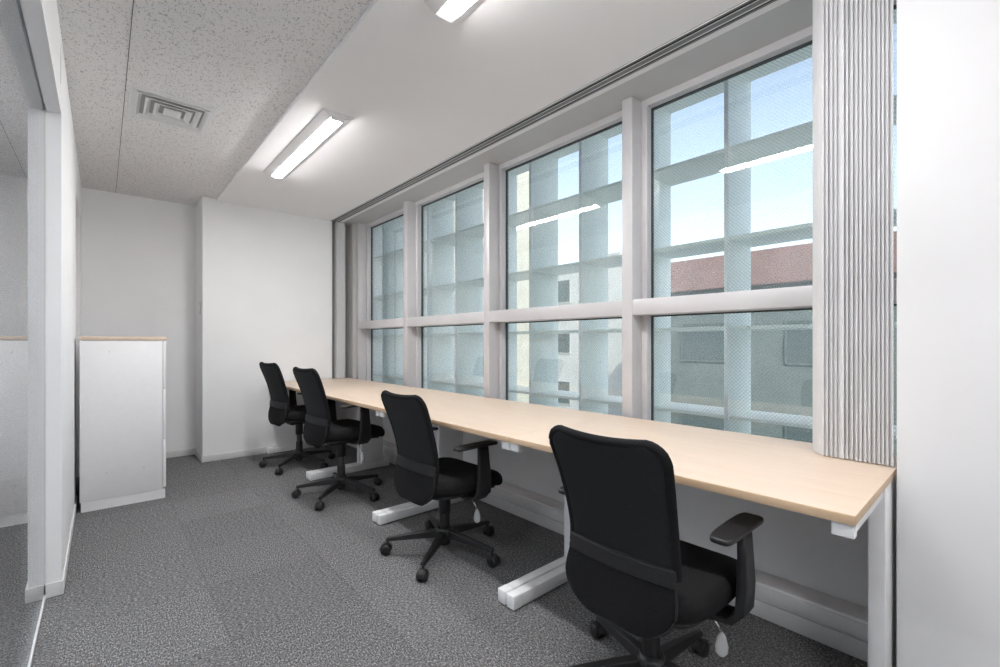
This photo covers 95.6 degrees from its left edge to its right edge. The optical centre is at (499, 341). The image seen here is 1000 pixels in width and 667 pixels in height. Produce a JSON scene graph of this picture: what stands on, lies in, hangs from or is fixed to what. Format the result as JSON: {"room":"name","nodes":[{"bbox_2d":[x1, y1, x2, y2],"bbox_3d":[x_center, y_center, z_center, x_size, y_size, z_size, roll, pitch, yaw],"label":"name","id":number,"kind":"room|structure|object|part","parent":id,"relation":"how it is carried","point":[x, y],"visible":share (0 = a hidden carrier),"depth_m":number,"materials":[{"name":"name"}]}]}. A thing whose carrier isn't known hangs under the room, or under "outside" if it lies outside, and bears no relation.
{"room":"open-plan office","nodes":[
{"label":"open-plan office","id":0,"kind":"room"},
{"bbox_2d":[19,0,80,583],"bbox_3d":[-1.104,-0.130,0.973,0.098,2.540,8.320,0,0,-41],"label":"wall","id":1,"kind":"structure","parent":0,"point":[41,17],"depth_m":2.04,"materials":[{"name":"paint"}]},
{"bbox_2d":[0,0,45,666],"bbox_3d":[-0.758,0.045,0.566,0.017,2.190,3.849,0,0,-41],"label":"door","id":2,"kind":"structure","parent":1,"relation":"in","point":[22,107],"depth_m":1.43,"materials":[{"name":"clear glass"}]},
{"bbox_3d":[-0.758,1.132,0.566,0.017,0.016,3.847,0,0,-41],"label":"rail","id":3,"kind":"part","parent":2,"relation":"part of","materials":[{"name":"white metal"}]},
{"bbox_2d":[60,45,60,83],"bbox_3d":[-1.940,-1.225,2.000,0.002,0.170,0.005,0,0,-41],"label":"trim","id":4,"kind":"structure","parent":1,"relation":"attached to","point":[60,45],"depth_m":2.00,"materials":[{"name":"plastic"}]},
{"bbox_2d":[45,495,76,597],"bbox_3d":[-2.514,1.109,2.584,0.106,0.062,1.518,0,0,-41],"label":"baseboard","id":5,"kind":"structure","parent":1,"relation":"attached to","point":[57,588],"depth_m":2.09,"materials":[{"name":"plastic"}]},
{"bbox_2d":[81,187,195,451],"bbox_3d":[-3.514,-0.170,4.314,1.014,2.620,0.120,0,0,-41],"label":"wall","id":6,"kind":"structure","parent":0,"point":[138,254],"depth_m":4.35,"materials":[{"name":"paint"}]},
{"bbox_2d":[166,448,194,457],"bbox_3d":[-3.411,1.109,4.319,0.853,0.062,0.008,0,0,-41],"label":"baseboard","id":7,"kind":"structure","parent":6,"relation":"attached to","point":[178,453],"depth_m":4.51,"materials":[{"name":"plastic"}]},
{"bbox_2d":[196,196,331,455],"bbox_3d":[-2.532,-0.170,4.897,1.230,2.620,0.540,0,0,-41],"label":"wall pier","id":8,"kind":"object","parent":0,"point":[264,277],"visible":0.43,"depth_m":4.58,"materials":[{"name":"paint"}]},
{"bbox_2d":[195,443,295,462],"bbox_3d":[-2.493,1.109,4.846,1.238,0.062,0.428,0,0,-41],"label":"baseboard","id":9,"kind":"object","parent":8,"relation":"attached to","point":[207,458],"visible":0.69,"depth_m":4.46,"materials":[{"name":"plastic"}]},
{"bbox_2d":[332,222,333,378],"bbox_3d":[-1.927,-0.108,5.164,0.029,2.497,0.118,0,0,-41],"label":"trim","id":10,"kind":"structure","parent":8,"relation":"attached to","point":[332,222],"depth_m":5.12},
{"bbox_2d":[57,0,789,222],"bbox_3d":[-0.264,-1.430,1.632,2.358,0.140,8.400,0,0,-41],"label":"ceiling","id":11,"kind":"structure","parent":0,"point":[419,88],"depth_m":2.35,"materials":[{"name":"paint"}]},
{"bbox_2d":[116,0,133,186],"bbox_3d":[-0.852,-1.384,1.115,0.002,0.011,8.200,0,0,-41],"label":"trim","id":12,"kind":"structure","parent":11,"relation":"attached to","point":[133,0],"depth_m":2.40,"materials":[{"name":"grey metal"}]},
{"bbox_2d":[127,84,217,133],"bbox_3d":[-1.958,-1.370,2.706,0.400,0.020,0.400,0,0,-41],"label":"ceiling vent","id":13,"kind":"object","parent":11,"relation":"in","point":[144,103],"visible":1,"depth_m":2.67,"materials":[{"name":"white metal"}]},
{"bbox_3d":[-1.958,-1.365,2.706,0.084,0.007,0.100,0,0,-41],"label":"plate","id":14,"kind":"part","parent":13,"relation":"part of","materials":[{"name":"white metal"}]},
{"bbox_2d":[263,108,352,178],"bbox_3d":[-1.391,-1.338,3.181,0.180,0.044,1.305,0,0,-41],"label":"ceiling light","id":15,"kind":"object","parent":11,"relation":"attached to","point":[326,123],"visible":1,"depth_m":3.02,"materials":[{"name":"white"}]},
{"bbox_2d":[272,118,340,177],"bbox_3d":[-1.382,-1.323,3.172,0.074,0.013,1.230,0,0,-41],"label":"diffuser","id":16,"kind":"object","parent":15,"relation":"attached to","point":[326,127],"depth_m":3.06,"materials":[{"name":"white plastic"}]},
{"bbox_2d":[425,0,485,22],"bbox_3d":[0.197,-1.338,1.374,0.180,0.044,1.305,0,0,-41],"label":"ceiling light","id":17,"kind":"object","parent":11,"relation":"attached to","point":[452,11],"visible":1,"depth_m":1.80,"materials":[{"name":"white plastic"}]},
{"bbox_2d":[443,0,475,17],"bbox_3d":[0.205,-1.323,1.365,0.074,0.013,1.230,0,0,-41],"label":"diffuser","id":18,"kind":"object","parent":17,"relation":"attached to","point":[453,8],"depth_m":1.79,"materials":[{"name":"white plastic"}]},
{"bbox_2d":[331,0,778,224],"bbox_3d":[0.624,-1.371,2.279,0.093,0.033,8.000,0,0,-41],"label":"curtain rail","id":19,"kind":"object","parent":11,"relation":"attached to","point":[746,8],"depth_m":2.39,"materials":[{"name":"plastic"}]},
{"bbox_2d":[31,444,867,666],"bbox_3d":[-0.680,1.190,1.266,4.050,0.100,8.400,0,0,-41],"label":"floor","id":20,"kind":"structure","parent":0,"point":[228,568],"depth_m":2.04,"materials":[{"name":"carpet"}]},
{"bbox_2d":[79,336,166,512],"bbox_3d":[-2.914,0.551,3.503,0.479,1.178,0.898,0,0,-41],"label":"base cabinet","id":21,"kind":"object","parent":20,"relation":"on","point":[123,383],"visible":1,"depth_m":3.15,"materials":[{"name":"metal"}]},
{"bbox_3d":[-2.748,0.167,3.649,0.019,0.346,0.886,0,0,-41],"label":"drawer","id":22,"kind":"part","parent":21,"relation":"part of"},
{"bbox_3d":[-2.748,0.526,3.649,0.019,0.364,0.886,0,0,-41],"label":"drawer","id":23,"kind":"part","parent":21,"relation":"part of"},
{"bbox_3d":[-2.748,0.886,3.649,0.019,0.348,0.886,0,0,-41],"label":"drawer","id":24,"kind":"part","parent":21,"relation":"part of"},
{"bbox_2d":[259,362,334,474],"bbox_3d":[-1.836,0.659,4.197,0.658,0.962,0.647,0,0,37],"label":"office chair","id":25,"kind":"object","parent":20,"relation":"on","point":[283,408],"visible":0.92,"depth_m":4.03,"materials":[{"name":"black fabric"}]},
{"bbox_3d":[-2.012,0.376,4.017,0.384,0.380,0.134,0,0,43],"label":"backrest","id":26,"kind":"part","parent":25,"relation":"part of","materials":[{"name":"black fabric"}]},
{"bbox_3d":[-2.023,1.041,4.154,0.282,0.056,0.046,0,0,-11],"label":"leg","id":27,"kind":"part","parent":25,"relation":"part of","materials":[{"name":"black plastic"}]},
{"bbox_3d":[-1.875,1.041,4.017,0.046,0.056,0.282,0,0,7],"label":"leg","id":28,"kind":"part","parent":25,"relation":"part of","materials":[{"name":"black plastic"}]},
{"bbox_3d":[-1.964,0.594,4.344,0.193,0.286,0.103,0,0,43],"label":"armrest","id":29,"kind":"part","parent":25,"relation":"part of","materials":[{"name":"black plastic"}]},
{"bbox_3d":[-1.831,0.670,4.213,0.476,0.114,0.490,0,0,43],"label":"seat","id":30,"kind":"part","parent":25,"relation":"part of","materials":[{"name":"black fabric"}]},
{"bbox_3d":[-1.700,1.041,4.116,0.282,0.056,0.046,0,0,25],"label":"leg","id":31,"kind":"part","parent":25,"relation":"part of","materials":[{"name":"black plastic"}]},
{"bbox_3d":[-1.739,1.041,4.313,0.046,0.056,0.282,0,0,43],"label":"leg","id":32,"kind":"part","parent":25,"relation":"part of","materials":[{"name":"black plastic"}]},
{"bbox_2d":[267,378,394,478],"bbox_3d":[-1.666,0.775,4.463,0.852,0.730,1.199,0,0,-42],"label":"desk","id":33,"kind":"object","parent":20,"relation":"on","point":[335,383],"visible":0.36,"depth_m":4.37,"materials":[{"name":"beige wood"}]},
{"bbox_3d":[-1.193,0.756,4.115,0.205,0.644,0.043,0,0,-42],"label":"leg panel","id":34,"kind":"part","parent":33,"relation":"part of","materials":[{"name":"white metal"}]},
{"bbox_2d":[291,367,384,510],"bbox_3d":[-1.175,0.659,3.398,0.645,0.962,0.659,0,0,-42],"label":"office chair","id":35,"kind":"object","parent":20,"relation":"on","point":[322,426],"visible":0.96,"depth_m":3.23,"materials":[{"name":"black fabric"}]},
{"bbox_3d":[-1.347,0.376,3.214,0.384,0.380,0.134,0,0,45],"label":"backrest","id":36,"kind":"part","parent":35,"relation":"part of","materials":[{"name":"black fabric"}]},
{"bbox_3d":[-1.352,1.041,3.345,0.282,0.056,0.046,0,0,-11],"label":"leg","id":37,"kind":"part","parent":35,"relation":"part of","materials":[{"name":"black plastic"}]},
{"bbox_3d":[-1.205,1.041,3.209,0.046,0.056,0.282,0,0,7],"label":"leg","id":38,"kind":"part","parent":35,"relation":"part of","materials":[{"name":"black plastic"}]},
{"bbox_3d":[-1.288,0.594,3.539,0.193,0.286,0.103,0,0,45],"label":"armrest","id":39,"kind":"part","parent":35,"relation":"part of","materials":[{"name":"black plastic"}]},
{"bbox_3d":[-1.160,0.670,3.403,0.476,0.114,0.490,0,0,45],"label":"seat","id":40,"kind":"part","parent":35,"relation":"part of","materials":[{"name":"black fabric"}]},
{"bbox_3d":[-1.023,0.594,3.277,0.193,0.286,0.103,0,0,45],"label":"armrest","id":41,"kind":"part","parent":35,"relation":"part of","materials":[{"name":"black plastic"}]},
{"bbox_3d":[-1.029,1.041,3.307,0.282,0.056,0.046,0,0,25],"label":"leg","id":42,"kind":"part","parent":35,"relation":"part of","materials":[{"name":"black plastic"}]},
{"bbox_3d":[-1.069,1.041,3.504,0.046,0.056,0.282,0,0,43],"label":"leg","id":43,"kind":"part","parent":35,"relation":"part of","materials":[{"name":"black plastic"}]},
{"bbox_2d":[308,385,479,521],"bbox_3d":[-0.863,0.775,3.571,0.852,0.730,1.199,0,0,-42],"label":"desk","id":44,"kind":"object","parent":20,"relation":"on","point":[371,456],"visible":0.48,"depth_m":3.75,"materials":[{"name":"beige wood"}]},
{"bbox_3d":[-1.156,0.756,4.074,0.205,0.644,0.044,0,0,-42],"label":"leg panel","id":45,"kind":"part","parent":44,"relation":"part of","materials":[{"name":"white metal"}]},
{"bbox_2d":[380,390,502,581],"bbox_3d":[-0.281,0.696,2.473,0.659,0.887,0.645,0,0,44],"label":"office chair","id":46,"kind":"object","parent":20,"relation":"on","point":[421,477],"visible":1,"depth_m":2.30,"materials":[{"name":"black fabric"}]},
{"bbox_3d":[-0.469,0.451,2.306,0.134,0.380,0.384,0,0,-43],"label":"backrest","id":47,"kind":"part","parent":46,"relation":"part of","materials":[{"name":"black fabric"}]},
{"bbox_3d":[-0.472,1.041,2.448,0.282,0.056,0.046,0,0,-5],"label":"leg","id":48,"kind":"part","parent":46,"relation":"part of","materials":[{"name":"black plastic"}]},
{"bbox_3d":[-0.339,1.041,2.297,0.046,0.056,0.282,0,0,13],"label":"leg","id":49,"kind":"part","parent":46,"relation":"part of","materials":[{"name":"black plastic"}]},
{"bbox_3d":[-0.369,1.041,2.621,0.046,0.056,0.282,0,0,-23],"label":"leg","id":50,"kind":"part","parent":46,"relation":"part of","materials":[{"name":"black plastic"}]},
{"bbox_3d":[-0.276,0.745,2.488,0.490,0.114,0.476,0,0,-43],"label":"seat","id":51,"kind":"part","parent":46,"relation":"part of","materials":[{"name":"black fabric"}]},
{"bbox_3d":[-0.173,1.041,2.577,0.282,0.056,0.046,0,0,-41],"label":"leg","id":52,"kind":"part","parent":46,"relation":"part of","materials":[{"name":"black plastic"}]},
{"bbox_3d":[-0.154,1.041,2.377,0.282,0.056,0.046,0,0,31],"label":"leg","id":53,"kind":"part","parent":46,"relation":"part of","materials":[{"name":"black plastic"}]},
{"bbox_3d":[-0.143,0.669,2.357,0.103,0.286,0.193,0,0,-43],"label":"armrest","id":54,"kind":"part","parent":46,"relation":"part of","materials":[{"name":"black plastic"}]},
{"bbox_2d":[376,396,615,604],"bbox_3d":[-0.061,0.775,2.679,0.852,0.730,1.199,0,0,-42],"label":"desk","id":55,"kind":"object","parent":20,"relation":"on","point":[498,419],"visible":0.62,"depth_m":2.56,"materials":[{"name":"beige wood"}]},
{"bbox_3d":[-0.353,0.756,3.181,0.205,0.644,0.044,0,0,-42],"label":"leg panel","id":56,"kind":"part","parent":55,"relation":"part of","materials":[{"name":"white metal"}]},
{"bbox_3d":[0.412,0.756,2.330,0.205,0.644,0.043,0,0,-42],"label":"leg panel","id":57,"kind":"part","parent":55,"relation":"part of","materials":[{"name":"white metal"}]},
{"bbox_2d":[549,425,763,666],"bbox_3d":[0.507,0.696,1.469,0.654,0.887,0.669,0,0,-42],"label":"office chair","id":58,"kind":"object","parent":20,"relation":"on","point":[628,563],"visible":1,"depth_m":1.29,"materials":[{"name":"black fabric"}]},
{"bbox_3d":[0.316,1.041,1.454,0.282,0.056,0.046,0,0,-2],"label":"leg","id":59,"kind":"part","parent":58,"relation":"part of","materials":[{"name":"black plastic"}]},
{"bbox_3d":[0.316,0.451,1.305,0.134,0.380,0.384,0,0,-42],"label":"backrest","id":60,"kind":"part","parent":58,"relation":"part of","materials":[{"name":"black fabric"}]},
{"bbox_3d":[0.428,1.041,1.621,0.046,0.056,0.282,0,0,-20],"label":"leg","id":61,"kind":"part","parent":58,"relation":"part of","materials":[{"name":"black plastic"}]},
{"bbox_3d":[0.629,1.041,1.366,0.282,0.056,0.046,0,0,34],"label":"leg","id":62,"kind":"part","parent":58,"relation":"part of","materials":[{"name":"black plastic"}]},
{"bbox_3d":[0.621,1.041,1.567,0.282,0.056,0.046,0,0,-38],"label":"leg","id":63,"kind":"part","parent":58,"relation":"part of","materials":[{"name":"black plastic"}]},
{"bbox_3d":[0.513,0.745,1.484,0.490,0.114,0.476,0,0,-42],"label":"seat","id":64,"kind":"part","parent":58,"relation":"part of","materials":[{"name":"black fabric"}]},
{"bbox_3d":[0.613,0.840,1.403,0.137,0.078,0.014,0,0,41],"label":"lever","id":65,"kind":"part","parent":58,"relation":"part of","materials":[{"name":"silver metal"}]},
{"bbox_3d":[0.643,0.669,1.351,0.103,0.286,0.193,0,0,-42],"label":"armrest","id":66,"kind":"part","parent":58,"relation":"part of","materials":[{"name":"black plastic"}]},
{"bbox_2d":[507,416,896,666],"bbox_3d":[0.742,0.775,1.786,0.852,0.730,1.199,0,0,-42],"label":"desk","id":67,"kind":"object","parent":20,"relation":"on","point":[785,474],"visible":0.8,"depth_m":1.42,"materials":[{"name":"brown wood"}]},
{"bbox_3d":[1.214,0.756,1.438,0.205,0.644,0.043,0,0,-42],"label":"leg panel","id":68,"kind":"part","parent":67,"relation":"part of","materials":[{"name":"white metal"}]},
{"bbox_2d":[334,0,896,653],"bbox_3d":[-0.303,-0.110,3.637,0.395,2.500,5.376,0,0,-41],"label":"wall","id":69,"kind":"structure","parent":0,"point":[797,555],"depth_m":2.21,"materials":[{"name":"paint"}]},
{"bbox_2d":[335,222,344,377],"bbox_3d":[-1.825,-0.477,5.153,0.088,1.766,0.077,0,0,-41],"label":"vertical blind","id":70,"kind":"object","parent":69,"relation":"attached to","point":[339,227],"visible":1,"depth_m":5.13,"materials":[{"name":"fabric"}]},
{"bbox_2d":[356,201,415,386],"bbox_3d":[-1.212,-0.435,4.842,0.170,1.847,1.165,0,0,-41],"label":"window","id":71,"kind":"structure","parent":69,"relation":"attached to","point":[370,324],"depth_m":5.18,"materials":[{"name":"metal"}]},
{"bbox_2d":[407,180,483,387],"bbox_3d":[-0.444,-0.417,3.968,0.169,1.810,1.161,0,0,-41],"label":"window","id":72,"kind":"structure","parent":69,"relation":"attached to","point":[420,321],"depth_m":4.39,"materials":[{"name":"metal"}]},
{"bbox_2d":[489,96,640,418],"bbox_3d":[0.388,-0.435,3.020,0.170,1.847,1.230,0,0,-41],"label":"window","id":73,"kind":"structure","parent":69,"relation":"attached to","point":[504,316],"depth_m":2.55,"materials":[{"name":"metal"}]},
{"bbox_2d":[343,0,812,226],"bbox_3d":[0.711,-1.430,2.568,0.342,0.140,8.320,0,0,-41],"label":"wall","id":74,"kind":"structure","parent":69,"relation":"attached to","point":[791,17],"depth_m":2.45,"materials":[{"name":"white paint"}]},
{"bbox_2d":[347,443,896,661],"bbox_3d":[-0.216,1.076,3.354,0.013,0.128,4.836,0,0,-41],"label":"baseboard","id":75,"kind":"structure","parent":69,"relation":"attached to","point":[855,647],"depth_m":1.80,"materials":[{"name":"plastic"}]},
{"bbox_2d":[632,4,896,420],"bbox_3d":[1.180,-0.417,2.120,0.169,1.810,1.167,0,0,-41],"label":"window","id":76,"kind":"structure","parent":69,"relation":"attached to","point":[648,307],"depth_m":2.42,"materials":[{"name":"metal"}]},
{"bbox_2d":[813,0,893,466],"bbox_3d":[1.228,-0.477,1.588,0.072,1.766,0.242,0,0,-41],"label":"vertical blind","id":77,"kind":"object","parent":69,"relation":"attached to","point":[853,40],"visible":1,"depth_m":1.56,"materials":[{"name":"fabric"}]},
{"bbox_2d":[897,0,999,666],"bbox_3d":[2.448,-0.170,0.516,0.640,2.620,2.944,0,0,-41],"label":"wall","id":78,"kind":"structure","parent":0,"point":[948,51],"depth_m":1.33,"materials":[{"name":"paint"}]},
{"bbox_3d":[-0.444,0.140,-1.721,9.060,16.000,26.000,0,0,-41],"label":"wall","id":79,"kind":"structure","parent":0,"visible":0},
{"bbox_2d":[374,9,896,439],"bbox_3d":[0.434,-0.094,4.466,0.392,8.282,9.700,0,0,-41],"label":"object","id":80,"kind":"object","parent":79,"relation":"attached to","point":[739,152],"visible":0.12,"depth_m":4.00,"materials":[{"name":"metal"}]},
{"bbox_2d":[374,95,896,262],"bbox_3d":[0.443,-1.274,4.473,0.368,0.022,9.672,0,0,-41],"label":"shelf","id":81,"kind":"object","parent":80,"relation":"attached to","point":[797,138],"depth_m":3.40,"materials":[{"name":"metal"}]},
{"bbox_2d":[380,9,896,225],"bbox_3d":[0.443,-1.864,4.473,0.368,0.022,9.672,0,0,-41],"label":"shelf","id":82,"kind":"object","parent":80,"relation":"attached to","point":[805,53],"depth_m":3.43,"materials":[{"name":"metal"}]},
{"label":"outside","id":83,"kind":"structure","parent":0,"visible":0},
{"bbox_3d":[15.937,8.240,27.313,100.000,0.200,140.000,0,0,-41],"label":"ground","id":84,"kind":"structure","parent":83,"visible":0},
{"bbox_2d":[454,242,483,396],"bbox_3d":[-3.997,2.450,15.457,4.640,11.380,5.740,0,0,-41],"label":"building","id":85,"kind":"structure","parent":84,"relation":"on","point":[483,242],"depth_m":14.68,"materials":[{"name":"concrete"}]},
{"bbox_2d":[454,171,528,402],"bbox_3d":[-2.368,-0.400,22.013,3.740,17.080,8.040,0,0,-41],"label":"building","id":86,"kind":"structure","parent":84,"relation":"on","point":[522,179],"depth_m":19.76,"materials":[{"name":"concrete"}]},
{"bbox_2d":[558,252,621,415],"bbox_3d":[7.066,1.340,29.835,6.240,13.600,7.740,0,0,-41],"label":"building","id":87,"kind":"structure","parent":84,"relation":"on","point":[568,284],"depth_m":27.96,"materials":[{"name":"concrete"}]},
{"bbox_2d":[671,231,896,454],"bbox_3d":[13.606,1.540,14.816,6.500,13.200,16.800,0,0,-41],"label":"building","id":88,"kind":"structure","parent":84,"relation":"on","point":[781,360],"depth_m":15.47,"materials":[{"name":"grey concrete"}]}
]}

